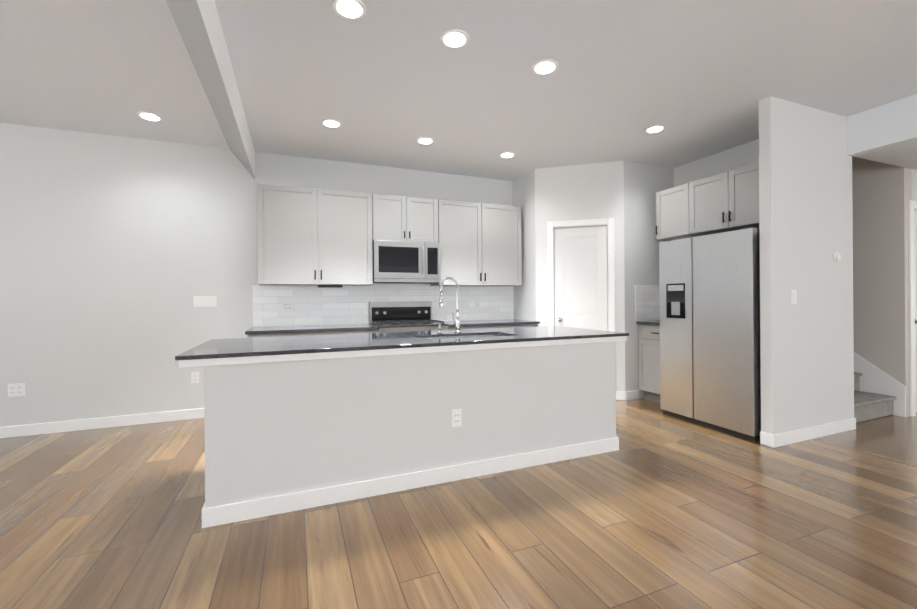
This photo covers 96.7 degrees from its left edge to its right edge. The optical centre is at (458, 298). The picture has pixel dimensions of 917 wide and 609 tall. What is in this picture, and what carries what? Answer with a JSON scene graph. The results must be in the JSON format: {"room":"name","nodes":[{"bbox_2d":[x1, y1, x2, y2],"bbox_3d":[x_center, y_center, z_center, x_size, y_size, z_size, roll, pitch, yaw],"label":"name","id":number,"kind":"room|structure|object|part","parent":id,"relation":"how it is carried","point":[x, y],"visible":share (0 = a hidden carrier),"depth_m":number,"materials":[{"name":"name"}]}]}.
{"room":"kitchen","nodes":[
{"label":"kitchen","id":0,"kind":"room"},
{"bbox_2d":[0,123,512,426],"bbox_3d":[-2.062,-0.178,4.478,9.800,2.790,0.140,0,0,-22],"label":"wall","id":1,"kind":"structure","parent":0,"point":[117,253],"depth_m":3.94,"materials":[{"name":"white paint"}]},
{"bbox_2d":[8,383,24,396],"bbox_3d":[-3.946,0.816,3.637,0.116,0.115,0.007,0,0,-22],"label":"electrical outlet","id":2,"kind":"object","parent":1,"relation":"attached to","point":[16,389],"visible":1,"depth_m":3.64,"materials":[{"name":"white plastic"}]},
{"bbox_2d":[0,408,203,437],"bbox_3d":[-4.362,1.186,3.466,4.695,0.100,0.014,0,0,-22],"label":"baseboard","id":3,"kind":"structure","parent":1,"relation":"attached to","point":[69,426],"depth_m":3.84,"materials":[{"name":"white wood"}]},
{"bbox_2d":[191,372,198,383],"bbox_3d":[-2.681,0.805,4.146,0.070,0.115,0.007,0,0,-22],"label":"electrical outlet","id":4,"kind":"object","parent":1,"relation":"attached to","point":[194,377],"visible":1,"depth_m":4.14,"materials":[{"name":"white plastic"}]},
{"bbox_2d":[193,296,216,306],"bbox_3d":[-2.599,0.030,4.180,0.204,0.105,0.010,0,0,-22],"label":"light switch","id":5,"kind":"object","parent":1,"relation":"attached to","point":[204,301],"visible":1,"depth_m":4.18,"materials":[{"name":"white plastic"}]},
{"bbox_2d":[257,183,380,287],"bbox_3d":[-1.511,-0.638,4.446,1.205,1.040,0.330,0,0,-22],"label":"upper cabinet","id":6,"kind":"object","parent":1,"relation":"attached to","point":[312,236],"depth_m":4.28,"materials":[{"name":"grey paint"}]},
{"bbox_3d":[-1.373,-0.133,4.362,0.250,0.028,0.050,0,0,-22],"label":"under cabinet outlet strip","id":7,"kind":"part","parent":6,"relation":"part of","materials":[{"name":"black plastic"}]},
{"bbox_2d":[252,284,513,326],"bbox_3d":[-0.722,0.054,4.937,3.175,0.468,0.008,0,0,-22],"label":"backsplash","id":8,"kind":"structure","parent":1,"relation":"attached to","point":[314,305],"depth_m":4.75,"materials":[{"name":"tile"}]},
{"bbox_2d":[282,301,292,311],"bbox_3d":[-1.871,0.085,4.465,0.116,0.115,0.007,0,0,-22],"label":"electrical outlet","id":9,"kind":"object","parent":8,"relation":"attached to","point":[287,306],"visible":1,"depth_m":4.46,"materials":[{"name":"white plastic"}]},
{"bbox_2d":[381,194,440,242],"bbox_3d":[-0.652,-0.906,4.793,0.764,0.518,0.330,0,0,-22],"label":"upper cabinet","id":10,"kind":"object","parent":1,"relation":"attached to","point":[403,218],"depth_m":4.66,"materials":[{"name":"grey paint"}]},
{"bbox_2d":[372,240,439,283],"bbox_3d":[-0.629,-0.414,4.744,0.758,0.458,0.434,0,0,-22],"label":"microwave","id":11,"kind":"object","parent":10,"relation":"attached to","point":[404,262],"visible":0.96,"depth_m":4.58,"materials":[{"name":"grey"}]},
{"bbox_2d":[430,200,521,285],"bbox_3d":[0.198,-0.667,5.134,1.180,1.010,0.330,0,0,-22],"label":"upper cabinet","id":12,"kind":"object","parent":1,"relation":"attached to","point":[480,245],"depth_m":4.98,"materials":[{"name":"grey paint"}]},
{"bbox_2d":[0,398,916,608],"bbox_3d":[1.018,1.222,2.480,14.400,0.060,12.200,0,0,-22],"label":"floor","id":13,"kind":"structure","parent":0,"point":[658,509],"depth_m":2.10,"materials":[{"name":"brown wood"}]},
{"bbox_2d":[248,331,308,337],"bbox_3d":[-1.836,0.773,4.162,0.508,0.886,0.608,0,0,-22],"label":"base cabinet","id":14,"kind":"object","parent":13,"relation":"on","point":[299,333],"depth_m":3.89,"materials":[{"name":"grey paint"}]},
{"bbox_2d":[309,331,377,334],"bbox_3d":[-1.326,0.768,4.367,0.823,0.886,0.608,0,0,-22],"label":"base cabinet","id":15,"kind":"object","parent":13,"relation":"on","point":[310,332],"depth_m":4.09,"materials":[{"name":"grey paint"}]},
{"bbox_2d":[245,324,378,334],"bbox_3d":[-1.511,0.312,4.273,1.231,0.030,0.630,0,0,-22],"label":"countertop","id":16,"kind":"structure","parent":15,"relation":"on","point":[339,327],"depth_m":4.07,"materials":[{"name":"grey stone"}]},
{"bbox_2d":[195,342,618,527],"bbox_3d":[-0.225,0.774,3.109,2.818,0.856,0.940,0,0,-22],"label":"kitchen island","id":17,"kind":"object","parent":13,"relation":"on","point":[293,423],"depth_m":2.53,"materials":[{"name":"white paint"}]},
{"bbox_2d":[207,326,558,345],"bbox_3d":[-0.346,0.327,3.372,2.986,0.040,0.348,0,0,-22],"label":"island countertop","id":18,"kind":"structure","parent":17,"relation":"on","point":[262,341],"depth_m":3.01,"materials":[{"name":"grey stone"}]},
{"bbox_2d":[433,322,441,332],"bbox_3d":[-0.173,0.237,3.321,0.086,0.091,0.055,0,0,-22],"label":"soap dispenser","id":19,"kind":"object","parent":18,"relation":"on","point":[438,323],"visible":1,"depth_m":3.33,"materials":[{"name":"silver metal"}]},
{"bbox_2d":[179,330,626,367],"bbox_3d":[-0.169,0.326,2.933,2.986,0.040,0.598,0,0,-22],"label":"island countertop","id":20,"kind":"structure","parent":17,"relation":"on","point":[366,347],"depth_m":2.52,"materials":[{"name":"grey stone"}]},
{"bbox_2d":[439,277,460,332],"bbox_3d":[-0.074,0.051,3.350,0.218,0.461,0.156,0,0,-22],"label":"faucet","id":21,"kind":"object","parent":20,"relation":"on","point":[457,323],"visible":1,"depth_m":3.38,"materials":[{"name":"silver metal"}]},
{"bbox_2d":[415,334,514,341],"bbox_3d":[0.050,0.419,3.128,0.784,0.229,0.384,0,0,-22],"label":"sink","id":22,"kind":"object","parent":20,"relation":"in","point":[446,337],"depth_m":3.00,"materials":[{"name":"silver metal"}]},
{"bbox_2d":[452,409,461,426],"bbox_3d":[-0.011,0.791,2.698,0.070,0.115,0.007,0,0,-22],"label":"outlet","id":23,"kind":"object","parent":17,"relation":"attached to","point":[456,417],"visible":1,"depth_m":2.70,"materials":[{"name":"white plastic"}]},
{"bbox_2d":[369,302,447,332],"bbox_3d":[-0.569,0.622,4.615,0.758,1.165,0.694,0,0,-22],"label":"range","id":24,"kind":"object","parent":13,"relation":"on","point":[398,316],"visible":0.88,"depth_m":4.78,"materials":[{"name":"silver metal"}]},
{"bbox_2d":[444,323,511,329],"bbox_3d":[0.131,0.756,4.953,0.778,0.886,0.608,0,0,-22],"label":"base cabinet","id":25,"kind":"object","parent":13,"relation":"on","point":[449,328],"depth_m":4.64,"materials":[{"name":"grey paint"}]},
{"bbox_2d":[441,319,536,326],"bbox_3d":[0.321,0.296,5.011,1.183,0.030,0.630,0,0,-22],"label":"countertop","id":26,"kind":"structure","parent":25,"relation":"on","point":[503,322],"depth_m":4.81,"materials":[{"name":"grey stone"}]},
{"bbox_2d":[517,323,539,326],"bbox_3d":[0.624,0.752,5.152,0.518,0.886,0.608,0,0,-22],"label":"base cabinet","id":27,"kind":"object","parent":13,"relation":"on","point":[518,324],"depth_m":4.91,"materials":[{"name":"grey paint"}]},
{"bbox_2d":[636,320,659,402],"bbox_3d":[2.484,0.722,4.668,0.634,0.915,0.532,0,0,-22],"label":"base cabinet","id":28,"kind":"object","parent":13,"relation":"on","point":[649,358],"visible":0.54,"depth_m":4.67,"materials":[{"name":"grey paint"}]},
{"bbox_2d":[659,227,760,441],"bbox_3d":[2.599,0.291,3.906,0.786,1.775,0.920,0,0,-22],"label":"refrigerator","id":29,"kind":"object","parent":13,"relation":"on","point":[710,360],"visible":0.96,"depth_m":3.65,"materials":[{"name":"grey metal"}]},
{"bbox_2d":[854,372,896,422],"bbox_3d":[3.304,-0.063,5.460,0.878,2.470,3.405,0,0,-22],"label":"staircase","id":30,"kind":"structure","parent":13,"relation":"on","point":[869,406],"depth_m":3.97,"materials":[{"name":"grey carpet"}]},
{"bbox_2d":[0,0,916,180],"bbox_3d":[0.994,-1.648,2.479,14.400,0.100,12.200,0,0,-22],"label":"ceiling","id":31,"kind":"structure","parent":0,"point":[387,83],"depth_m":2.88,"materials":[{"name":"white paint"}]},
{"bbox_2d":[137,111,162,120],"bbox_3d":[-2.651,-1.563,3.502,0.176,0.011,0.176,0,0,-22],"label":"recessed light","id":32,"kind":"object","parent":31,"relation":"in","point":[149,116],"visible":0.98,"depth_m":3.48,"materials":[{"name":"white"}]},
{"bbox_2d":[166,0,254,178],"bbox_3d":[-0.639,-1.433,0.220,0.240,0.300,8.830,0,0,-22],"label":"beam","id":33,"kind":"structure","parent":31,"relation":"attached to","point":[198,24],"depth_m":2.50,"materials":[{"name":"white paint"}]},
{"bbox_2d":[321,119,341,127],"bbox_3d":[-1.143,-1.575,3.666,0.176,0.011,0.176,0,0,-22],"label":"recessed light","id":34,"kind":"object","parent":31,"relation":"in","point":[332,123],"visible":0.98,"depth_m":3.65,"materials":[{"name":"white"}]},
{"bbox_2d":[333,0,365,19],"bbox_3d":[-0.592,-1.579,2.217,0.176,0.011,0.176,0,0,-22],"label":"recessed light","id":35,"kind":"object","parent":31,"relation":"in","point":[351,9],"visible":1,"depth_m":2.21,"materials":[{"name":"white"}]},
{"bbox_2d":[417,137,433,144],"bbox_3d":[-0.333,-1.582,4.090,0.176,0.011,0.176,0,0,-22],"label":"recessed light","id":36,"kind":"object","parent":31,"relation":"in","point":[425,140],"visible":0.94,"depth_m":4.07,"materials":[{"name":"white"}]},
{"bbox_2d":[440,29,468,48],"bbox_3d":[-0.023,-1.584,2.490,0.176,0.011,0.176,0,0,-22],"label":"recessed light","id":37,"kind":"object","parent":31,"relation":"in","point":[454,38],"visible":1,"depth_m":2.48,"materials":[{"name":"white"}]},
{"bbox_2d":[499,152,514,157],"bbox_3d":[0.541,-1.589,4.517,0.176,0.011,0.176,0,0,-22],"label":"recessed light","id":38,"kind":"object","parent":31,"relation":"in","point":[507,155],"visible":1,"depth_m":4.51,"materials":[{"name":"white"}]},
{"bbox_2d":[532,59,557,74],"bbox_3d":[0.595,-1.589,2.803,0.176,0.011,0.176,0,0,-22],"label":"recessed light","id":39,"kind":"object","parent":31,"relation":"in","point":[545,67],"visible":1,"depth_m":2.79,"materials":[{"name":"white"}]},
{"bbox_2d":[645,125,664,132],"bbox_3d":[1.855,-1.600,3.849,0.176,0.011,0.176,0,0,-22],"label":"recessed light","id":40,"kind":"object","parent":31,"relation":"in","point":[654,128],"visible":1,"depth_m":3.84,"materials":[{"name":"white"}]},
{"bbox_2d":[513,169,535,320],"bbox_3d":[0.896,-0.203,5.297,0.100,2.790,0.550,0,0,-22],"label":"wall","id":41,"kind":"structure","parent":0,"point":[525,291],"depth_m":5.21,"materials":[{"name":"white paint"}]},
{"bbox_2d":[535,160,624,391],"bbox_3d":[1.455,-0.207,4.928,1.018,2.790,0.100,0,0,16],"label":"wall","id":42,"kind":"structure","parent":0,"point":[583,191],"depth_m":4.86,"materials":[{"name":"white paint"}]},
{"bbox_2d":[547,218,614,331],"bbox_3d":[1.473,0.123,4.916,0.770,2.130,0.116,0,0,16],"label":"door frame","id":43,"kind":"structure","parent":42,"relation":"attached to","point":[607,222],"depth_m":4.83,"materials":[{"name":"white wood"}]},
{"bbox_2d":[554,226,607,330],"bbox_3d":[1.469,0.158,4.910,0.509,2.036,0.408,0,0,-22],"label":"pantry door","id":44,"kind":"structure","parent":42,"relation":"in","point":[580,272],"depth_m":4.90,"materials":[{"name":"white wood"}]},
{"bbox_2d":[616,390,638,400],"bbox_3d":[1.542,1.137,4.909,1.002,0.100,0.643,0,0,-22],"label":"baseboard","id":45,"kind":"structure","parent":42,"relation":"attached to","point":[631,395],"depth_m":4.75,"materials":[{"name":"white wood"}]},
{"bbox_2d":[624,161,673,398],"bbox_3d":[2.282,-0.214,4.933,0.800,2.790,0.100,0,0,-22],"label":"wall","id":46,"kind":"structure","parent":0,"point":[644,183],"depth_m":4.81,"materials":[{"name":"white paint"}]},
{"bbox_2d":[635,285,659,320],"bbox_3d":[2.474,0.051,4.676,0.640,0.423,0.520,0,0,-22],"label":"backsplash","id":47,"kind":"structure","parent":46,"relation":"attached to","point":[647,302],"depth_m":4.86,"materials":[{"name":"tile"}]},
{"bbox_2d":[674,139,758,186],"bbox_3d":[2.873,-0.219,4.939,0.300,2.790,2.690,0,0,-22],"label":"wall","id":48,"kind":"structure","parent":0,"point":[739,156],"depth_m":4.50,"materials":[{"name":"white paint"}]},
{"bbox_2d":[656,162,758,239],"bbox_3d":[2.700,-0.927,4.097,0.634,0.530,1.228,0,0,-22],"label":"upper cabinet","id":49,"kind":"object","parent":48,"relation":"attached to","point":[727,201],"visible":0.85,"depth_m":3.97,"materials":[{"name":"grey paint"}]},
{"bbox_2d":[758,96,853,434],"bbox_3d":[3.002,-0.219,3.493,1.140,2.790,0.090,0,0,-22],"label":"wall","id":50,"kind":"structure","parent":0,"point":[806,234],"depth_m":3.40,"materials":[{"name":"white paint"}]},
{"bbox_2d":[791,290,796,303],"bbox_3d":[2.749,-0.012,3.336,0.070,0.115,0.010,0,0,-22],"label":"light switch","id":51,"kind":"object","parent":50,"relation":"attached to","point":[793,296],"visible":1,"depth_m":3.33,"materials":[{"name":"white plastic"}]},
{"bbox_2d":[760,418,855,447],"bbox_3d":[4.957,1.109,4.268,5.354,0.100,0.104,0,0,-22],"label":"baseboard","id":52,"kind":"structure","parent":50,"relation":"attached to","point":[792,437],"depth_m":3.38,"materials":[{"name":"white wood"}]},
{"bbox_2d":[833,252,840,261],"bbox_3d":[3.304,-0.362,3.552,0.084,0.084,0.024,0,0,-22],"label":"thermostat","id":53,"kind":"object","parent":50,"relation":"attached to","point":[836,256],"visible":0.98,"depth_m":3.54,"materials":[{"name":"white plastic"}]},
{"bbox_2d":[852,156,910,416],"bbox_3d":[3.598,-0.226,6.137,0.140,2.790,4.549,0,0,-22],"label":"wall","id":54,"kind":"structure","parent":0,"point":[881,194],"depth_m":4.16,"materials":[{"name":"grey paint"}]},
{"bbox_2d":[854,353,905,416],"bbox_3d":[3.730,-0.245,5.602,0.014,2.828,3.460,0,0,-22],"label":"trim","id":55,"kind":"structure","parent":54,"relation":"attached to","point":[874,379],"depth_m":4.16,"materials":[{"name":"white wood"}]},
{"bbox_2d":[847,94,916,169],"bbox_3d":[6.578,-1.473,1.626,4.280,0.340,6.049,0,0,-22],"label":"ceiling soffit","id":56,"kind":"structure","parent":0,"point":[886,133],"depth_m":3.46,"materials":[{"name":"white paint"}]},
{"bbox_2d":[911,169,916,200],"bbox_3d":[5.952,-0.244,4.707,3.160,2.790,0.140,0,0,-22],"label":"wall","id":57,"kind":"structure","parent":0,"point":[913,185],"depth_m":4.07,"materials":[{"name":"white paint"}]},
{"bbox_2d":[908,200,916,416],"bbox_3d":[4.891,0.092,4.270,1.000,2.135,0.156,0,0,-22],"label":"door frame","id":58,"kind":"structure","parent":57,"relation":"attached to","point":[912,206],"depth_m":4.02,"materials":[{"name":"white wood"}]},
{"bbox_2d":[914,211,916,411],"bbox_3d":[4.909,0.130,4.225,0.828,2.036,0.091,0,0,-22],"label":"hall door","id":59,"kind":"structure","parent":57,"relation":"in","point":[915,236],"depth_m":4.12,"materials":[{"name":"white wood"}]}
]}

